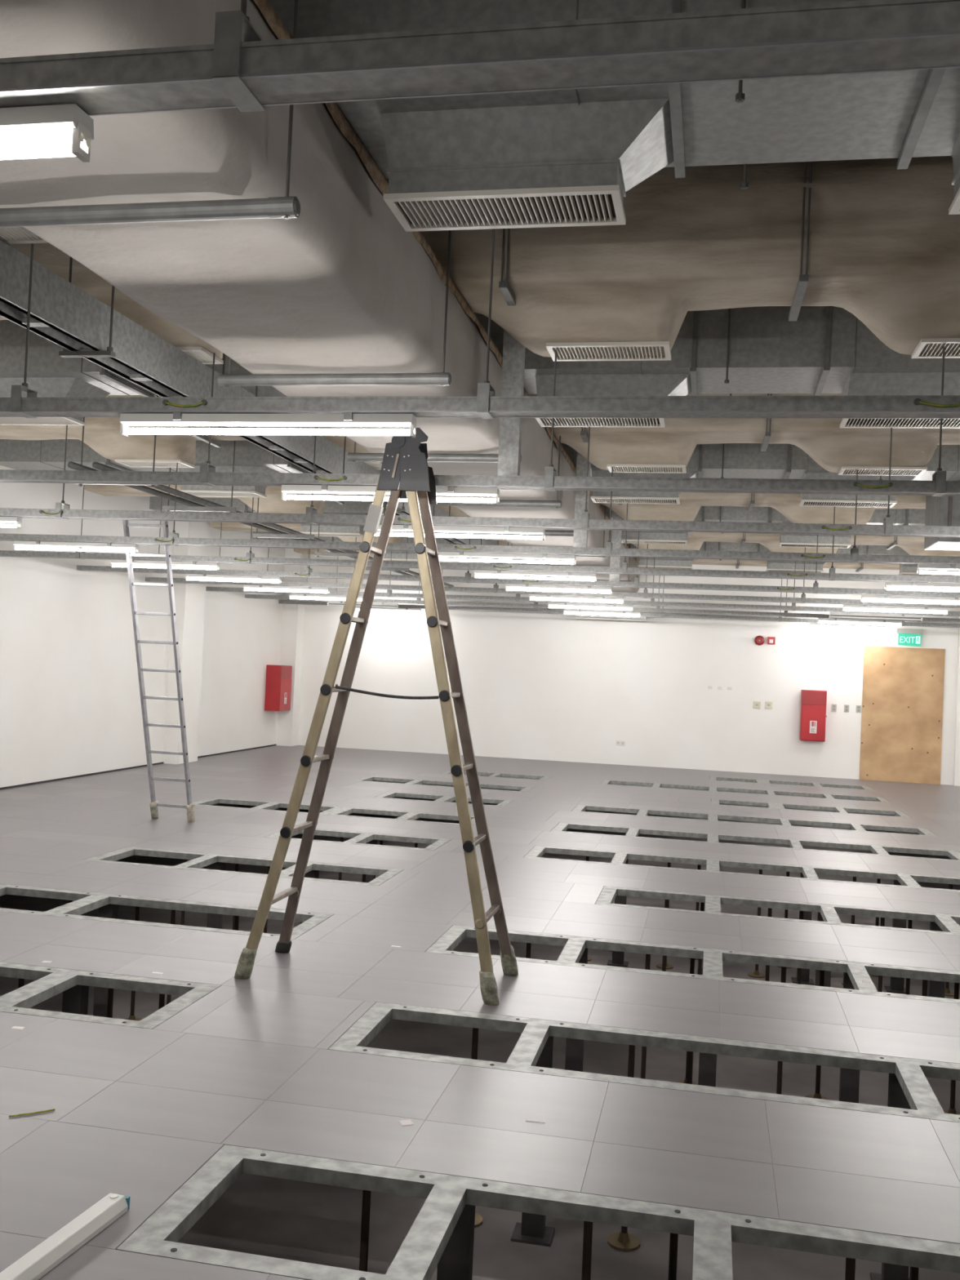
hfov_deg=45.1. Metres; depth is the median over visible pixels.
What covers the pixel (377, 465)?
grille
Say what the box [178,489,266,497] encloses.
grille
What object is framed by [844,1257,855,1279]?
pedestal
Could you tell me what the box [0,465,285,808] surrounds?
wall
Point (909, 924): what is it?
pedestal
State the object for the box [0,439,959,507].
duct
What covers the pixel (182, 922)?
pedestal
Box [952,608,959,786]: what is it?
trim
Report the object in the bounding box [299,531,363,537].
grille
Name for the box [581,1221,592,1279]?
pedestal
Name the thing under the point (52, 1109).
tie
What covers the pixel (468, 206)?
grille
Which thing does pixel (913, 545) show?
duct
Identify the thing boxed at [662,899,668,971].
pedestal
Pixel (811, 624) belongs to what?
lamp
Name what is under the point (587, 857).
pedestal
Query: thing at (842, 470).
grille
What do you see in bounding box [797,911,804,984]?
pedestal
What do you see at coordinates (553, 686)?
wall
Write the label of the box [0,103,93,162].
lamp
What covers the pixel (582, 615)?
lamp
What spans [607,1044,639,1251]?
pedestal
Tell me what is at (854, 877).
pedestal
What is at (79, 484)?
hanger
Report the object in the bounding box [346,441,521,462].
hanger
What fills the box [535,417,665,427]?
grille
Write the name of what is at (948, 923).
frame
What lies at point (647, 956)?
pedestal
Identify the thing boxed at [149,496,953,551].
duct
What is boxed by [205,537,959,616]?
cable tray
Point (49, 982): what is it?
frame
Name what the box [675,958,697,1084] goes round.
pedestal
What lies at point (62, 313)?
cable tray
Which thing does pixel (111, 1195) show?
socket
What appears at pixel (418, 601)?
cable tray
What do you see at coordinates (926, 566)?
lamp
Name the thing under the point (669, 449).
duct
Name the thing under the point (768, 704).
switch plate
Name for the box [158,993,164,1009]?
pedestal
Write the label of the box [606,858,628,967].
steel post
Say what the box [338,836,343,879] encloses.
pedestal
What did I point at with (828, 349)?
duct
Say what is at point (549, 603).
lamp
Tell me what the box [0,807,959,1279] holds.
floor
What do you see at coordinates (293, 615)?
pillar
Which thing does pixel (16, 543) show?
lamp
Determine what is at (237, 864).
pedestal
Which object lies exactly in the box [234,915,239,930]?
pedestal
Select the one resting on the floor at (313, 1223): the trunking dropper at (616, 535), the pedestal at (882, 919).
the pedestal at (882, 919)
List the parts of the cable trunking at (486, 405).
hanger rod, hanger rod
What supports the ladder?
on the floor at (138, 1112)
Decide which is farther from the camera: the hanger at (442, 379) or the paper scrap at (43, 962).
the paper scrap at (43, 962)
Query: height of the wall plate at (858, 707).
0.120 m
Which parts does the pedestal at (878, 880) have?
rod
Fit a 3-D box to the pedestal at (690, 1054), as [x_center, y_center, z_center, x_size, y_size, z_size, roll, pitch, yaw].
[1.017,2.293,5.650,0.149,0.950,0.149,2,-1,11]
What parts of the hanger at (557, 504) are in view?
hanger rod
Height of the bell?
0.164 m
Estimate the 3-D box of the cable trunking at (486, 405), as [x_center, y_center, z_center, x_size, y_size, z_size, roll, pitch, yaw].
[0.845,-1.190,4.101,15.070,0.793,0.124,2,-1,11]
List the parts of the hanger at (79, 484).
hanger rod, hanger rod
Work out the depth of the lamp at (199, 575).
13.57 m
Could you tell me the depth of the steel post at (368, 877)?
10.70 m
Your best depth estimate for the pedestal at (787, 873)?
10.45 m
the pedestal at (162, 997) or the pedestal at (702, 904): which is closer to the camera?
the pedestal at (162, 997)
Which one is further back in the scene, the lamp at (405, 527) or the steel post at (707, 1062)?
the lamp at (405, 527)
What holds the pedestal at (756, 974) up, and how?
on the floor at (313, 1223)
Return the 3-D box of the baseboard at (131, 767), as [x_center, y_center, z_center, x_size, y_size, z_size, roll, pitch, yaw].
[-5.951,1.515,9.063,0.006,0.022,23.500,2,-1,11]
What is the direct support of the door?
in the wall at (553, 686)
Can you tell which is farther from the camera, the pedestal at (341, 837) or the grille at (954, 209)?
the pedestal at (341, 837)
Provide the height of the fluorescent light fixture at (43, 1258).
0.046 m
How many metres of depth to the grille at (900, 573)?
16.81 m
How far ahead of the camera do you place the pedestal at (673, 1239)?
3.99 m
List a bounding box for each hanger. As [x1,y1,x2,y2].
[0,0,300,227]
[74,395,159,487]
[163,440,236,512]
[217,230,451,386]
[252,497,314,540]
[314,513,367,557]
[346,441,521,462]
[365,536,408,572]
[429,435,561,508]
[472,529,573,536]
[511,506,605,557]
[556,543,631,582]
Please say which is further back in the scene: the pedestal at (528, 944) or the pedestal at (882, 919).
the pedestal at (882, 919)
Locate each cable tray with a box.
[0,240,551,589]
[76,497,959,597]
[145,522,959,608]
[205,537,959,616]
[244,551,959,622]
[278,556,959,627]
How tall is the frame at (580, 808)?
0.047 m
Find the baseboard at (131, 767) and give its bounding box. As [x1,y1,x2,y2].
[0,744,275,789]
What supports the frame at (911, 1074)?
in the floor at (138, 1112)
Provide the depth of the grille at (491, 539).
14.70 m
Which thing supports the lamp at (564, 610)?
attached to the cable tray at (418, 601)
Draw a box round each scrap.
[10,1026,25,1029]
[41,960,52,963]
[398,1119,414,1125]
[525,1120,545,1123]
[851,966,862,969]
[862,979,871,983]
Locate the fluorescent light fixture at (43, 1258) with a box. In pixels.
[0,1192,129,1279]
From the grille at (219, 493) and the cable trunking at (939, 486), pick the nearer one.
the cable trunking at (939, 486)
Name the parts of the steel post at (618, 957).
foot plate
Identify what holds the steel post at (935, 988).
on the floor at (313, 1223)
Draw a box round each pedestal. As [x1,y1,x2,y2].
[17,978,24,988]
[106,987,113,1017]
[123,906,142,1021]
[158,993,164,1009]
[166,909,175,1004]
[180,859,186,924]
[232,863,238,929]
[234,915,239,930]
[263,866,270,933]
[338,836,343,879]
[359,1190,370,1271]
[361,874,365,882]
[471,1027,483,1227]
[525,942,531,958]
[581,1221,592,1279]
[586,856,591,961]
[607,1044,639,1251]
[640,954,650,1079]
[656,862,673,969]
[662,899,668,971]
[667,1232,678,1279]
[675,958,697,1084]
[686,1051,693,1084]
[687,864,702,959]
[697,902,704,974]
[747,869,765,977]
[764,907,772,981]
[776,871,792,968]
[776,966,786,1094]
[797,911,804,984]
[804,969,828,1099]
[841,876,856,985]
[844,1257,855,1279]
[869,878,880,977]
[877,917,884,991]
[905,920,911,995]
[909,1266,919,1279]
[921,979,927,996]
[943,982,959,1115]
[944,884,954,996]
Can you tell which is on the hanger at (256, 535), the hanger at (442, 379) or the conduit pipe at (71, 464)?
the conduit pipe at (71, 464)
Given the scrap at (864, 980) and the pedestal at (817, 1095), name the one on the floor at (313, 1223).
the pedestal at (817, 1095)
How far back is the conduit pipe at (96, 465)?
10.34 m
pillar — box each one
[163,520,209,764]
[275,548,307,746]
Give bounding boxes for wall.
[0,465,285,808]
[297,554,959,835]
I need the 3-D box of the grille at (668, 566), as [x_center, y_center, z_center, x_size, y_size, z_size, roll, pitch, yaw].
[2.819,-1.103,17.585,0.812,0.018,0.300,2,-1,11]
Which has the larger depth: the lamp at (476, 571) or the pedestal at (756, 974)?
the lamp at (476, 571)
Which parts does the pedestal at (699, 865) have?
rod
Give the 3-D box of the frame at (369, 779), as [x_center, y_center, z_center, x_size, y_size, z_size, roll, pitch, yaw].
[-0.476,1.929,15.323,2.309,0.047,0.699,2,-1,11]
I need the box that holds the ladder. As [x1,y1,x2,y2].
[122,520,195,822]
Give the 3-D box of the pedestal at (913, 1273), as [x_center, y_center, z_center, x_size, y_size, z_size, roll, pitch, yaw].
[1.438,2.274,3.846,0.149,0.950,0.149,2,-1,11]
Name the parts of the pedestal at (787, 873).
rod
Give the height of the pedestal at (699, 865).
0.950 m
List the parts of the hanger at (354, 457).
hanger rod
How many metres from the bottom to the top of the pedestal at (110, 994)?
0.950 m
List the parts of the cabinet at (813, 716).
cabinet door, door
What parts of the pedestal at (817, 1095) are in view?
plate, rod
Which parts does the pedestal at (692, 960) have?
plate, rod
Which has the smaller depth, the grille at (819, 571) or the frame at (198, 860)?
the frame at (198, 860)
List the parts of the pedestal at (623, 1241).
plate, rod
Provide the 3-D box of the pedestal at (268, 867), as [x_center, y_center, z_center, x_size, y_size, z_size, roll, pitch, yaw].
[-1.706,2.246,9.206,0.149,0.950,0.149,2,-1,11]
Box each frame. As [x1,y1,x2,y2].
[0,884,333,939]
[0,961,221,1029]
[83,846,404,885]
[116,1144,959,1279]
[185,797,475,825]
[263,828,451,850]
[328,1001,959,1122]
[355,776,533,791]
[373,791,513,806]
[426,924,959,1003]
[440,769,551,780]
[523,845,959,891]
[551,822,959,861]
[571,804,936,836]
[595,885,959,935]
[600,779,888,802]
[710,776,871,790]
[711,798,910,817]
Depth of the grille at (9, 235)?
4.54 m
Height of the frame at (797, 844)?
0.047 m
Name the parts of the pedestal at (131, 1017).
plate, rod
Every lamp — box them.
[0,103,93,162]
[0,516,22,528]
[13,540,138,553]
[111,559,219,570]
[119,412,416,437]
[185,573,281,583]
[243,584,329,593]
[280,484,499,504]
[288,593,363,601]
[327,600,398,608]
[355,606,422,613]
[374,524,545,540]
[438,551,575,564]
[474,569,596,582]
[505,583,612,594]
[528,594,623,604]
[547,602,633,611]
[563,608,640,617]
[574,614,646,621]
[809,622,887,630]
[817,617,902,626]
[829,612,922,621]
[843,604,948,614]
[861,594,959,604]
[884,581,959,591]
[916,564,959,574]
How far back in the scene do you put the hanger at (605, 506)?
12.87 m
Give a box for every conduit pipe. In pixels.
[67,461,432,582]
[92,462,453,586]
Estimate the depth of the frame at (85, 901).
7.29 m
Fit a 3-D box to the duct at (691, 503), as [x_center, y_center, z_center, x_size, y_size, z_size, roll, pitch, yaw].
[2.541,-1.700,12.436,14.500,0.889,0.778,2,-1,11]
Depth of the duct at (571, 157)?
3.84 m
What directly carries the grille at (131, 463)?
attached to the duct at (669, 449)
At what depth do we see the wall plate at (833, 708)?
19.03 m
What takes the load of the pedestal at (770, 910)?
on the floor at (313, 1223)
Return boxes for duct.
[0,0,639,592]
[0,0,959,244]
[0,155,959,364]
[0,306,959,428]
[0,393,959,475]
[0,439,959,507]
[84,484,925,524]
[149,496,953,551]
[209,521,959,556]
[252,531,959,576]
[293,548,899,572]
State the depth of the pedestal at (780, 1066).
6.76 m
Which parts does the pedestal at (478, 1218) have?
rod, plate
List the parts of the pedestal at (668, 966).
plate, rod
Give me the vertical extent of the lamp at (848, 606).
0.082 m
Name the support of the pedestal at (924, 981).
on the floor at (313, 1223)
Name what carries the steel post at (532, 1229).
on the floor at (313, 1223)
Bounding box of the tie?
[8,1108,54,1117]
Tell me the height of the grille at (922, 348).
0.018 m
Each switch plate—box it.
[753,701,760,708]
[764,701,772,708]
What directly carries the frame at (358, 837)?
in the floor at (138, 1112)
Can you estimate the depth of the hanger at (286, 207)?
3.37 m
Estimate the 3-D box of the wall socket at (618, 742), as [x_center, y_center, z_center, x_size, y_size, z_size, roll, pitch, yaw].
[2.356,1.756,19.722,0.072,0.080,0.016,2,-1,11]
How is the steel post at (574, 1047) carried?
on the floor at (313, 1223)
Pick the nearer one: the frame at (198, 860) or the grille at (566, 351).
the grille at (566, 351)
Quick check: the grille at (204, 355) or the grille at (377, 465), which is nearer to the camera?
the grille at (204, 355)
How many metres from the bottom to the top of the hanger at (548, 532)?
0.578 m
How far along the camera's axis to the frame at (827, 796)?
16.35 m
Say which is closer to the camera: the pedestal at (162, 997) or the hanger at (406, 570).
the pedestal at (162, 997)
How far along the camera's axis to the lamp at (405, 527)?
7.70 m
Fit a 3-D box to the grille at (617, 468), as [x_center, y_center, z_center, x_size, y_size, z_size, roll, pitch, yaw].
[1.348,-1.383,9.338,0.620,0.018,0.290,2,-1,11]
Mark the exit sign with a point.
(906, 637)
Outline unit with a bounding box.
[924,495,959,551]
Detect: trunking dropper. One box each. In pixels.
[497,328,525,475]
[573,452,591,547]
[609,510,622,581]
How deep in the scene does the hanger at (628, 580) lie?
16.69 m
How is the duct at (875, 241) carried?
hanging from the ceiling
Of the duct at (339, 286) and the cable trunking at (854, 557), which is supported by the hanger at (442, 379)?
the duct at (339, 286)
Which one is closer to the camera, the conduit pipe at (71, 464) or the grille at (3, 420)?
the grille at (3, 420)
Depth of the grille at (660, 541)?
14.12 m
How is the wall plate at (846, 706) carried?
attached to the wall at (553, 686)
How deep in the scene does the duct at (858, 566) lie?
18.80 m
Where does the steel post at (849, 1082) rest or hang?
on the floor at (313, 1223)
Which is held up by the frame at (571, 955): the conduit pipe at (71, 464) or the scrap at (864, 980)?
the scrap at (864, 980)
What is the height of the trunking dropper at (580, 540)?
1.560 m
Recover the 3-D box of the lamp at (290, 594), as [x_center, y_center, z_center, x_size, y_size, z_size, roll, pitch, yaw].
[-2.226,-0.621,16.945,1.186,0.082,0.088,2,-1,11]
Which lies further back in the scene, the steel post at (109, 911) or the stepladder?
the steel post at (109, 911)
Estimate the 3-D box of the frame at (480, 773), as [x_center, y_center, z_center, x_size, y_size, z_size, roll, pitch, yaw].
[0.238,1.995,16.881,1.534,0.047,0.699,2,-1,11]
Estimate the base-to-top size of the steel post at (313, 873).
0.950 m
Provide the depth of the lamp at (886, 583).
10.41 m
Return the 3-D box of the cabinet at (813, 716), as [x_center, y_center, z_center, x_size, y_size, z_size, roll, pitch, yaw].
[5.481,1.241,18.995,0.408,0.830,0.236,2,-1,11]
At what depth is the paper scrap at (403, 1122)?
4.01 m
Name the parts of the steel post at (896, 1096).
foot plate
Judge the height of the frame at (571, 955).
0.048 m
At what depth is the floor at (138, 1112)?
5.50 m
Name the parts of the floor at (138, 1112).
panel, panel, panel, panel, panel, panel, panel, panel, panel, panel, panel, panel, panel, panel, panel, panel, panel, panel, panel, panel, panel, panel, panel, panel, panel, panel, panel, panel, panel, panel, panel, panel, panel, panel, panel, panel, panel, panel, panel, panel, panel, panel, panel, panel, panel, panel, panel, panel, panel, panel, panel, panel, panel, panel, panel, panel, panel, panel, panel, panel, panel, panel, panel, panel, panel, panel, panel, panel, panel, panel, panel, panel, panel, panel, panel, panel, panel, panel, panel, panel, panel, panel, panel, panel, panel, panel, panel, panel, panel, panel, panel, panel, panel, panel, panel, panel, panel, panel, panel, panel, panel, panel, panel, panel, panel, panel, panel, panel, panel, panel, panel, panel, panel, panel, panel, panel, panel, panel, panel, panel, panel, panel, panel, panel, panel, panel, panel, panel, panel, panel, panel, panel, panel, panel, panel, panel, panel, panel, panel, panel, panel, panel, panel, panel, panel, panel, panel, panel, panel, panel, panel, panel, panel, panel, panel, panel, panel, panel, panel, panel, panel, panel, panel, panel, panel, panel, panel, panel, panel, panel, panel, panel, panel, panel, panel, panel, panel, panel, panel, panel, panel, panel, panel, panel, panel, panel, panel, panel, panel, panel, panel, panel, panel, panel, panel, panel, panel, panel, panel, panel, panel, panel, panel, panel, panel, panel, panel, panel, panel, panel, panel, panel, panel, panel, panel, panel, panel, panel, panel, panel, panel, panel, panel, panel, panel, panel, panel, panel, panel, panel, panel, panel, panel, panel, panel, panel, panel, panel, panel, panel, panel, panel, panel, panel, panel, panel, panel, panel, panel, panel, panel, panel, panel, panel, panel, panel, panel, panel, panel, panel, panel, panel, panel, panel, panel, panel, panel, panel, panel, panel, panel, panel, panel, panel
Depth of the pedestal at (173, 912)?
7.54 m
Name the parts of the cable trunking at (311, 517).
hanger rod, hanger rod, hanger rod, hanger rod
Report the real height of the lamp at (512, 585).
0.082 m
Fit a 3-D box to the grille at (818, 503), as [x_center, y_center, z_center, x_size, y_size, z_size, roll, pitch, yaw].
[3.317,-1.232,10.447,0.812,0.018,0.300,2,-1,11]
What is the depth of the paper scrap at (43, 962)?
5.84 m
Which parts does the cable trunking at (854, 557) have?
hanger rod, hanger rod, hanger rod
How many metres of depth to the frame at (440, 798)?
13.81 m
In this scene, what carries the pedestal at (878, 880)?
on the floor at (313, 1223)
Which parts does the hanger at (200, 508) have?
hanger rod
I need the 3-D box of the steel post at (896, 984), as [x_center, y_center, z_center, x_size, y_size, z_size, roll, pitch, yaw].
[3.551,2.496,9.802,0.180,0.950,0.160,2,-1,11]
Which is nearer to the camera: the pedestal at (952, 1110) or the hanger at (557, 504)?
the pedestal at (952, 1110)
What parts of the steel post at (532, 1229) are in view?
foot plate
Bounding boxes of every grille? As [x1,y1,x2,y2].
[0,226,48,244]
[0,417,85,425]
[114,459,195,467]
[176,346,223,364]
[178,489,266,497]
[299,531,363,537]
[364,462,382,470]
[383,185,626,231]
[383,558,417,561]
[490,538,505,540]
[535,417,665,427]
[545,341,671,361]
[590,496,679,504]
[606,463,686,473]
[621,538,688,544]
[637,564,693,568]
[765,568,823,573]
[778,542,851,548]
[799,499,897,507]
[838,466,927,475]
[839,418,959,428]
[898,572,959,576]
[911,337,959,358]
[948,187,959,214]
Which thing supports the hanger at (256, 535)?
hanging from the ceiling
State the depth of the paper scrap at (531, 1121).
4.07 m
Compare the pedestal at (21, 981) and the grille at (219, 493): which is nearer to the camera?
the pedestal at (21, 981)
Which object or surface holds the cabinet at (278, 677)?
attached to the wall at (70, 704)
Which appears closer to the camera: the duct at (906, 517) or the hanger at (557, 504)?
the hanger at (557, 504)
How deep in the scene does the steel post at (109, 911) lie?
7.55 m
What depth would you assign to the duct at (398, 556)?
17.09 m
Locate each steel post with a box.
[62,984,88,1014]
[93,903,118,1017]
[206,862,225,928]
[300,870,317,924]
[365,839,377,882]
[436,1204,475,1279]
[511,1035,555,1246]
[564,948,587,1071]
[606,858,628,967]
[697,959,716,1087]
[791,872,814,985]
[814,911,831,986]
[839,972,859,1103]
[870,1073,911,1279]
[884,880,906,994]
[927,921,945,998]
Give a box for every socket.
[109,1193,118,1198]
[616,740,620,745]
[620,740,625,745]
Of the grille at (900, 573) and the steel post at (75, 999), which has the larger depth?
the grille at (900, 573)
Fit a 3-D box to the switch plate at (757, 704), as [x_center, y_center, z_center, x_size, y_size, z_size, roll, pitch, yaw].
[4.618,1.083,19.286,0.115,0.115,0.016,2,-1,11]
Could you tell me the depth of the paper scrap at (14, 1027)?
4.82 m
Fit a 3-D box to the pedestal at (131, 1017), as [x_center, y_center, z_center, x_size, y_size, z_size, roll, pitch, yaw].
[-2.405,2.191,8.068,0.149,0.950,0.149,2,-1,11]
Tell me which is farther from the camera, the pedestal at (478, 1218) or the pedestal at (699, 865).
the pedestal at (699, 865)
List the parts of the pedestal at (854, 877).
rod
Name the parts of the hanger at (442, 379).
hanger rod, hanger rod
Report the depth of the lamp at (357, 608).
20.04 m
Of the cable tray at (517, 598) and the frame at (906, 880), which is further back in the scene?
the cable tray at (517, 598)
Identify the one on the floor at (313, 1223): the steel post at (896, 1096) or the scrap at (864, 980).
the steel post at (896, 1096)
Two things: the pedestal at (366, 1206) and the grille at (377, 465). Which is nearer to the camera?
the pedestal at (366, 1206)
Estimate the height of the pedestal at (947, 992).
0.950 m
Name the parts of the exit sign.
sign panel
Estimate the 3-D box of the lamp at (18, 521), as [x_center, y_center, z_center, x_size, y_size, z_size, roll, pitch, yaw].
[-3.925,-0.876,8.518,1.186,0.082,0.088,2,-1,11]
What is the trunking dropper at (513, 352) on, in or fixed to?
hanging from the ceiling
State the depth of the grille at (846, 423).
7.14 m
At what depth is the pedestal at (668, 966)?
10.22 m
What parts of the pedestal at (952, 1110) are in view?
plate, rod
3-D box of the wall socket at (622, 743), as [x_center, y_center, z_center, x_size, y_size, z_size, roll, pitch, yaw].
[2.434,1.759,19.706,0.072,0.080,0.016,2,-1,11]
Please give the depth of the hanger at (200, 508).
10.52 m
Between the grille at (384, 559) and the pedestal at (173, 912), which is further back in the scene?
the grille at (384, 559)
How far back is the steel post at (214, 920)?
9.21 m
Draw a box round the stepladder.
[234,427,518,1005]
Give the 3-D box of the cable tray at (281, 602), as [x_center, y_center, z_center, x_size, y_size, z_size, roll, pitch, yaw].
[3.849,-0.794,18.991,15.070,0.903,0.114,2,-1,11]
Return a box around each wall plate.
[831,704,836,711]
[844,704,848,711]
[856,705,861,712]
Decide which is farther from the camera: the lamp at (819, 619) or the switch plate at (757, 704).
the switch plate at (757, 704)
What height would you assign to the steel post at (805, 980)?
0.950 m
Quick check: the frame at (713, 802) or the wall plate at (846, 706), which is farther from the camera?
the wall plate at (846, 706)
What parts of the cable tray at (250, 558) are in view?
hanger rod, hanger rod, hanger rod, hanger rod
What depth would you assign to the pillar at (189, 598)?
16.51 m
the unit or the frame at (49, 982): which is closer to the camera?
the frame at (49, 982)
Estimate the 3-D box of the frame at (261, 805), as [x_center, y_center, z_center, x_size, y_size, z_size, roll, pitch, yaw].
[-1.510,1.815,12.126,3.064,0.047,0.699,2,-1,11]
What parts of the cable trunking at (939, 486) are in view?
hanger rod, hanger rod, hanger rod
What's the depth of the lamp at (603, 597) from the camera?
14.49 m
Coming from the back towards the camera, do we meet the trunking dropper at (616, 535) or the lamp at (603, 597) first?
the lamp at (603, 597)
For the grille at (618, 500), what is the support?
attached to the duct at (718, 460)
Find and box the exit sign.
[896,628,923,645]
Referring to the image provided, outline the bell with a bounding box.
[754,635,764,645]
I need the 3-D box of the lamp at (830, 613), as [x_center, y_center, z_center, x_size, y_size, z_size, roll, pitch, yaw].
[5.275,-0.315,15.423,1.186,0.082,0.088,2,-1,11]
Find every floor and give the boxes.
[0,745,959,1279]
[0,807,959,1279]
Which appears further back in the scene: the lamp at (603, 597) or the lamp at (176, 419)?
the lamp at (603, 597)
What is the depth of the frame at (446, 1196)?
3.37 m
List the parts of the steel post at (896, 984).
foot plate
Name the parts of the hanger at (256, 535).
hanger rod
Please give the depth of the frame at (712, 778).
17.88 m
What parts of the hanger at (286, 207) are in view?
hanger rod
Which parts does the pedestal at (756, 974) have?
plate, rod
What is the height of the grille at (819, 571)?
0.018 m
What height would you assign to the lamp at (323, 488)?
0.082 m
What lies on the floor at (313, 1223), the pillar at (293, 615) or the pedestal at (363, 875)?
the pedestal at (363, 875)
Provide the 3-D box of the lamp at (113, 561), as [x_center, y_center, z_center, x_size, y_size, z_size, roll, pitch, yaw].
[-3.243,-0.774,11.898,1.186,0.082,0.088,2,-1,11]
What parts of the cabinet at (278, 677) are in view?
cabinet door, door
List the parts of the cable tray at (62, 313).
hanger rod, hanger rod, hanger rod, hanger rod, hanger rod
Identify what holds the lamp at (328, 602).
attached to the cable tray at (418, 601)
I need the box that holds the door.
[858,645,945,784]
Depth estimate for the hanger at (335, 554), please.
14.57 m
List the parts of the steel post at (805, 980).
foot plate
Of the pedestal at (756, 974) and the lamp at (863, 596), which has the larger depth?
the lamp at (863, 596)
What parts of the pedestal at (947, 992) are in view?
rod, plate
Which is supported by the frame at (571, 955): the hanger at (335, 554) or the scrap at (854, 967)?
the scrap at (854, 967)
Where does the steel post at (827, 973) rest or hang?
on the floor at (313, 1223)
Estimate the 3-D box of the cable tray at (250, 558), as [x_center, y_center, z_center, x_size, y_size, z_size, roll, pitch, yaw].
[2.198,-1.047,10.805,15.070,0.913,0.124,2,-1,11]
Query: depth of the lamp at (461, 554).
9.44 m
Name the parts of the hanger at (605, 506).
hanger rod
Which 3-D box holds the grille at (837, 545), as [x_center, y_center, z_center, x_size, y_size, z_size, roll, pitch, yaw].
[3.998,-1.129,13.827,0.812,0.018,0.300,2,-1,11]
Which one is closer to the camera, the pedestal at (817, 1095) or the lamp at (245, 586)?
the pedestal at (817, 1095)

